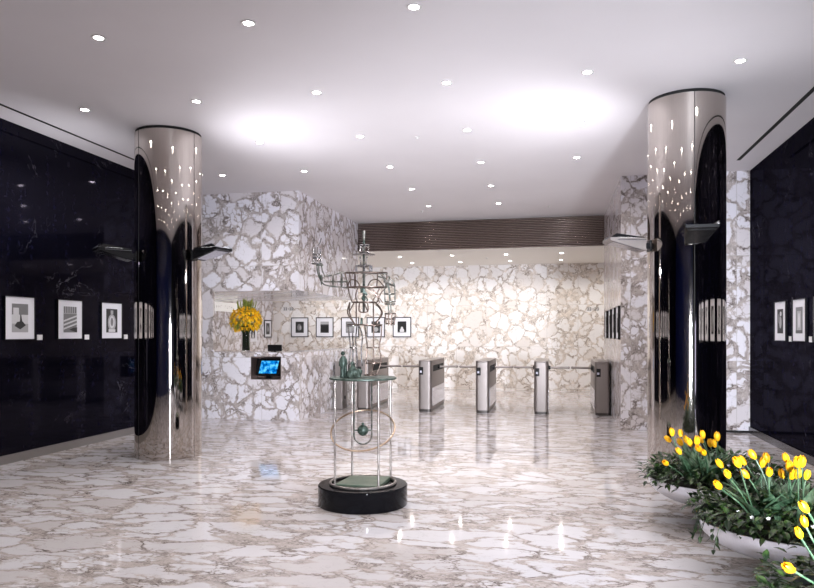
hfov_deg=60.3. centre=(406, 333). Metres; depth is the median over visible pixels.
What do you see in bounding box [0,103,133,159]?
trim
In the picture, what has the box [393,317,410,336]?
framed photograph
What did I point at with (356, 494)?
figure sculpture
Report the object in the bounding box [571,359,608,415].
turnstile
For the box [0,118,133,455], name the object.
wall
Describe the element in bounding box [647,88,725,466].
column
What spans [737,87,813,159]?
trim
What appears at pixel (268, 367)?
monitor
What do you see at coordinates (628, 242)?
uplight
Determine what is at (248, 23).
recessed light
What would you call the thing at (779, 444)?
baseboard
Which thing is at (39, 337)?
card
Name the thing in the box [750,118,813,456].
wall
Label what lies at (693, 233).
uplight
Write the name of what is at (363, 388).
turnstile
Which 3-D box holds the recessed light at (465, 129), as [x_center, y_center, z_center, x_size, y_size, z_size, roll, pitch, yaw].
[0.734,-2.494,8.586,0.128,0.007,0.128,0,0,12]
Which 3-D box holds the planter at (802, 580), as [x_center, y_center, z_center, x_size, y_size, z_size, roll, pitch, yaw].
[2.191,1.084,2.837,1.453,0.874,1.512,0,0,32]
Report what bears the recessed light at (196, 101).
in the ceiling at (514, 68)
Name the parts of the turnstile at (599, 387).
barrier arm, panel, lid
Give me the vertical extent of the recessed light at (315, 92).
0.007 m
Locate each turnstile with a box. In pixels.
[357,357,400,409]
[403,357,457,411]
[459,358,513,412]
[514,358,569,413]
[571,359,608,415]
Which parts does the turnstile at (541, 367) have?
barrier arm, lid, barrier arm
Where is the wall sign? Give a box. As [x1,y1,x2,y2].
[215,302,236,311]
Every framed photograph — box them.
[3,295,34,339]
[56,299,82,338]
[100,302,122,338]
[250,327,256,341]
[264,320,271,337]
[291,317,307,336]
[316,317,333,336]
[341,317,358,336]
[367,317,384,336]
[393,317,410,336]
[604,311,607,337]
[608,309,610,338]
[611,308,614,338]
[615,306,619,338]
[774,301,786,340]
[792,298,806,341]
[813,297,813,341]
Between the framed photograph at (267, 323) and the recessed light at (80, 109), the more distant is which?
the framed photograph at (267, 323)
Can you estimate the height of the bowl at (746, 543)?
0.374 m
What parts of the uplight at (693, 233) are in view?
underside panel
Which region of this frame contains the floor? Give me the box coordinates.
[0,388,813,587]
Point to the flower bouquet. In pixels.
(246, 325)
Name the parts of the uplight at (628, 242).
underside panel, barn door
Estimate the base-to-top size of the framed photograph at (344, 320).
0.560 m
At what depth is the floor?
5.89 m
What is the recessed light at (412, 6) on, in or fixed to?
in the ceiling at (514, 68)
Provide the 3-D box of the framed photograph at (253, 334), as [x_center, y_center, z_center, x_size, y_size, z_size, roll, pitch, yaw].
[-4.170,-0.029,18.966,0.025,0.500,0.500,0,0,12]
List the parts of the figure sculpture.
raised arm, rod, rod, wire leg, plate, wire leg, rod, lowered arm, rod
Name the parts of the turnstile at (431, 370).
barrier arm, lid, panel, barrier arm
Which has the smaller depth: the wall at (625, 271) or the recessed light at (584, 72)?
the recessed light at (584, 72)
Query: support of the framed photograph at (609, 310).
attached to the wall at (625, 271)
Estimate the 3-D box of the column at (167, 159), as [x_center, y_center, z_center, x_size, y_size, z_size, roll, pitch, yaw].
[-2.986,-0.489,8.778,0.806,4.020,0.806,0,0,12]
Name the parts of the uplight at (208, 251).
barn door, underside panel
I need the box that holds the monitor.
[256,358,280,378]
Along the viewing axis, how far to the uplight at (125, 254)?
8.33 m
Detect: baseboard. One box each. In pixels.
[0,427,133,465]
[726,430,748,432]
[749,426,813,465]
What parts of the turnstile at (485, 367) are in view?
barrier arm, lid, panel, barrier arm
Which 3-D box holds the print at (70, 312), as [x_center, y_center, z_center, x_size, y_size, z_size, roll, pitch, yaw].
[-4.449,-0.187,9.260,0.004,0.340,0.260,0,0,12]
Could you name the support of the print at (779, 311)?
attached to the framed photograph at (780, 308)
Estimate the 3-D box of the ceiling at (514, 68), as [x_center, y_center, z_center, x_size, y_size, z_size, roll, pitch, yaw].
[-0.579,-2.559,7.199,12.500,0.120,16.850,0,0,12]
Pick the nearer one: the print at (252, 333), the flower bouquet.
the flower bouquet
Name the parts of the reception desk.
panel, panel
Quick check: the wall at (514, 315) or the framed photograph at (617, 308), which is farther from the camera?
the wall at (514, 315)
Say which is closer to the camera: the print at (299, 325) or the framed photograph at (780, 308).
the framed photograph at (780, 308)
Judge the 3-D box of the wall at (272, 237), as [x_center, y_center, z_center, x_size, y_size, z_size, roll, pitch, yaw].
[-3.327,-1.629,14.461,3.730,1.740,3.770,0,0,12]
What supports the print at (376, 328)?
attached to the framed photograph at (377, 329)
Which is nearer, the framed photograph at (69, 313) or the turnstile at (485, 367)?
the framed photograph at (69, 313)
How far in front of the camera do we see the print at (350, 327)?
19.82 m
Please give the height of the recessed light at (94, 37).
0.007 m
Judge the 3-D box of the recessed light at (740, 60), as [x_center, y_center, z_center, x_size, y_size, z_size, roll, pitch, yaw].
[3.049,-2.494,6.410,0.128,0.007,0.128,0,0,12]
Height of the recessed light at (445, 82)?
0.007 m
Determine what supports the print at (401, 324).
attached to the framed photograph at (402, 327)
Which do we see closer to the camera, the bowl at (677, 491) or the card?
the bowl at (677, 491)
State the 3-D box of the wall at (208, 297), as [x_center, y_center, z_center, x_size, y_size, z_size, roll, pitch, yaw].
[-3.711,-0.214,12.646,0.486,1.090,0.060,0,0,12]
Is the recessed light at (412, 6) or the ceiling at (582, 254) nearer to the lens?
the recessed light at (412, 6)
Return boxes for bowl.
[646,466,793,506]
[694,499,813,585]
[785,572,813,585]
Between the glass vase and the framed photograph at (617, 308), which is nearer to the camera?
the framed photograph at (617, 308)
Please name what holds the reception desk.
on the floor
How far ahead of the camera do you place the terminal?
12.73 m
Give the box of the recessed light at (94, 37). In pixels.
[90,35,106,40]
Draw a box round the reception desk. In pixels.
[202,348,357,420]
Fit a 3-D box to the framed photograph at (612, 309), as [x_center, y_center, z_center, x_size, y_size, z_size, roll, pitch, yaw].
[3.618,-0.179,12.268,0.035,0.540,0.500,0,0,12]
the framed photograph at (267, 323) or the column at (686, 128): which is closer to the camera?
the column at (686, 128)
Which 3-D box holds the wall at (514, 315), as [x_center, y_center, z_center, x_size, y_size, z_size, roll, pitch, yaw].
[1.896,-0.171,19.201,12.200,3.384,0.200,0,0,12]
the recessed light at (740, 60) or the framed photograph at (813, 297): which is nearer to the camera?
the recessed light at (740, 60)
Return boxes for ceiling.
[0,0,813,223]
[358,246,603,267]
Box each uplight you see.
[92,243,136,261]
[191,243,231,260]
[603,233,650,252]
[680,220,719,243]
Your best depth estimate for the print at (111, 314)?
10.12 m
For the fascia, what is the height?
0.636 m
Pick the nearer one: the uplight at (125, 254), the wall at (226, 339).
the uplight at (125, 254)
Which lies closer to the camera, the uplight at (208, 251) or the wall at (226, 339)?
the uplight at (208, 251)
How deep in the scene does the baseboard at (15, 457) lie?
9.10 m
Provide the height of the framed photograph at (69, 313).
0.520 m
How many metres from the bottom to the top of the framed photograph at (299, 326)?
0.560 m
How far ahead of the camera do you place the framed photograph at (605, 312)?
13.79 m
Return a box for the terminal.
[268,345,281,351]
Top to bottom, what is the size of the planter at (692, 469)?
0.802 m
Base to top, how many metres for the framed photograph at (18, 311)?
0.520 m
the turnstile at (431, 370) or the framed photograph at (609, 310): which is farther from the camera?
the turnstile at (431, 370)
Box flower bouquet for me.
[228,299,262,331]
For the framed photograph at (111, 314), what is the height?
0.520 m
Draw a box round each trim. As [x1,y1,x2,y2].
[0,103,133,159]
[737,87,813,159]
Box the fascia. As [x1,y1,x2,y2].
[358,215,603,251]
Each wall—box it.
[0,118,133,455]
[202,191,357,301]
[202,291,214,351]
[215,301,272,351]
[273,263,603,390]
[604,171,749,430]
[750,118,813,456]
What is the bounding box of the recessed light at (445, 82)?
[440,80,452,84]
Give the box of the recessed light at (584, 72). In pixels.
[581,70,593,74]
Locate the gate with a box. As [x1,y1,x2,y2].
[335,361,356,408]
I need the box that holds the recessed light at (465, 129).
[462,128,471,131]
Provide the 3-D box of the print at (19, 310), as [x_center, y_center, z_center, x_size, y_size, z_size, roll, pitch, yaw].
[-4.633,-0.187,8.392,0.002,0.340,0.260,0,0,12]
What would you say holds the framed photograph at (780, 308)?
attached to the wall at (782, 183)
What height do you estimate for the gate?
0.960 m
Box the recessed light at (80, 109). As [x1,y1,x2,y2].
[79,108,90,111]
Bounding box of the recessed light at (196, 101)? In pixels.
[190,99,201,103]
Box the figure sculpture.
[312,231,406,514]
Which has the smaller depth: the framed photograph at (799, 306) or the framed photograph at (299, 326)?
the framed photograph at (799, 306)
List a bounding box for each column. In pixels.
[134,125,201,460]
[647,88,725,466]
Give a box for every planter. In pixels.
[635,428,812,506]
[680,449,813,585]
[749,500,813,587]
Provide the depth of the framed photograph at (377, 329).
19.66 m
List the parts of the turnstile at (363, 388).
lid, panel, barrier arm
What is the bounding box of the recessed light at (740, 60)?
[733,58,747,63]
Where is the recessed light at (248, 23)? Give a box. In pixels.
[240,20,255,26]
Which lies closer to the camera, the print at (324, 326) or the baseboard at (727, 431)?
the baseboard at (727, 431)
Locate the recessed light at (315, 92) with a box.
[310,90,322,94]
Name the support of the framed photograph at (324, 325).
attached to the wall at (514, 315)
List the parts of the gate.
post, glass panel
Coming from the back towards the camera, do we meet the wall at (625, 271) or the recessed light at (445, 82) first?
the wall at (625, 271)
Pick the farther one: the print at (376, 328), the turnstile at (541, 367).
the print at (376, 328)
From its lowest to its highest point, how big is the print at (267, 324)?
0.320 m
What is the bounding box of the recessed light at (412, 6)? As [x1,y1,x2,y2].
[406,3,421,10]
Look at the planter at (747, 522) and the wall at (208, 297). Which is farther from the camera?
the wall at (208, 297)
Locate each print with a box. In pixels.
[12,303,27,331]
[64,306,76,331]
[106,309,116,332]
[251,330,254,338]
[266,323,269,333]
[296,322,303,332]
[320,322,328,332]
[346,322,353,332]
[371,321,379,332]
[398,321,405,332]
[777,309,782,332]
[796,307,801,332]
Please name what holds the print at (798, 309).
attached to the framed photograph at (799, 306)
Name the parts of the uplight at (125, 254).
underside panel, barn door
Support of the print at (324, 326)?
attached to the framed photograph at (324, 325)
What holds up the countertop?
on the reception desk
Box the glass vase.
[241,332,250,351]
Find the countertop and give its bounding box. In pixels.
[202,348,357,354]
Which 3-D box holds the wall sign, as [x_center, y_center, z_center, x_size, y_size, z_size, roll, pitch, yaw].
[-4.521,-0.659,17.251,0.044,0.220,1.500,0,0,12]

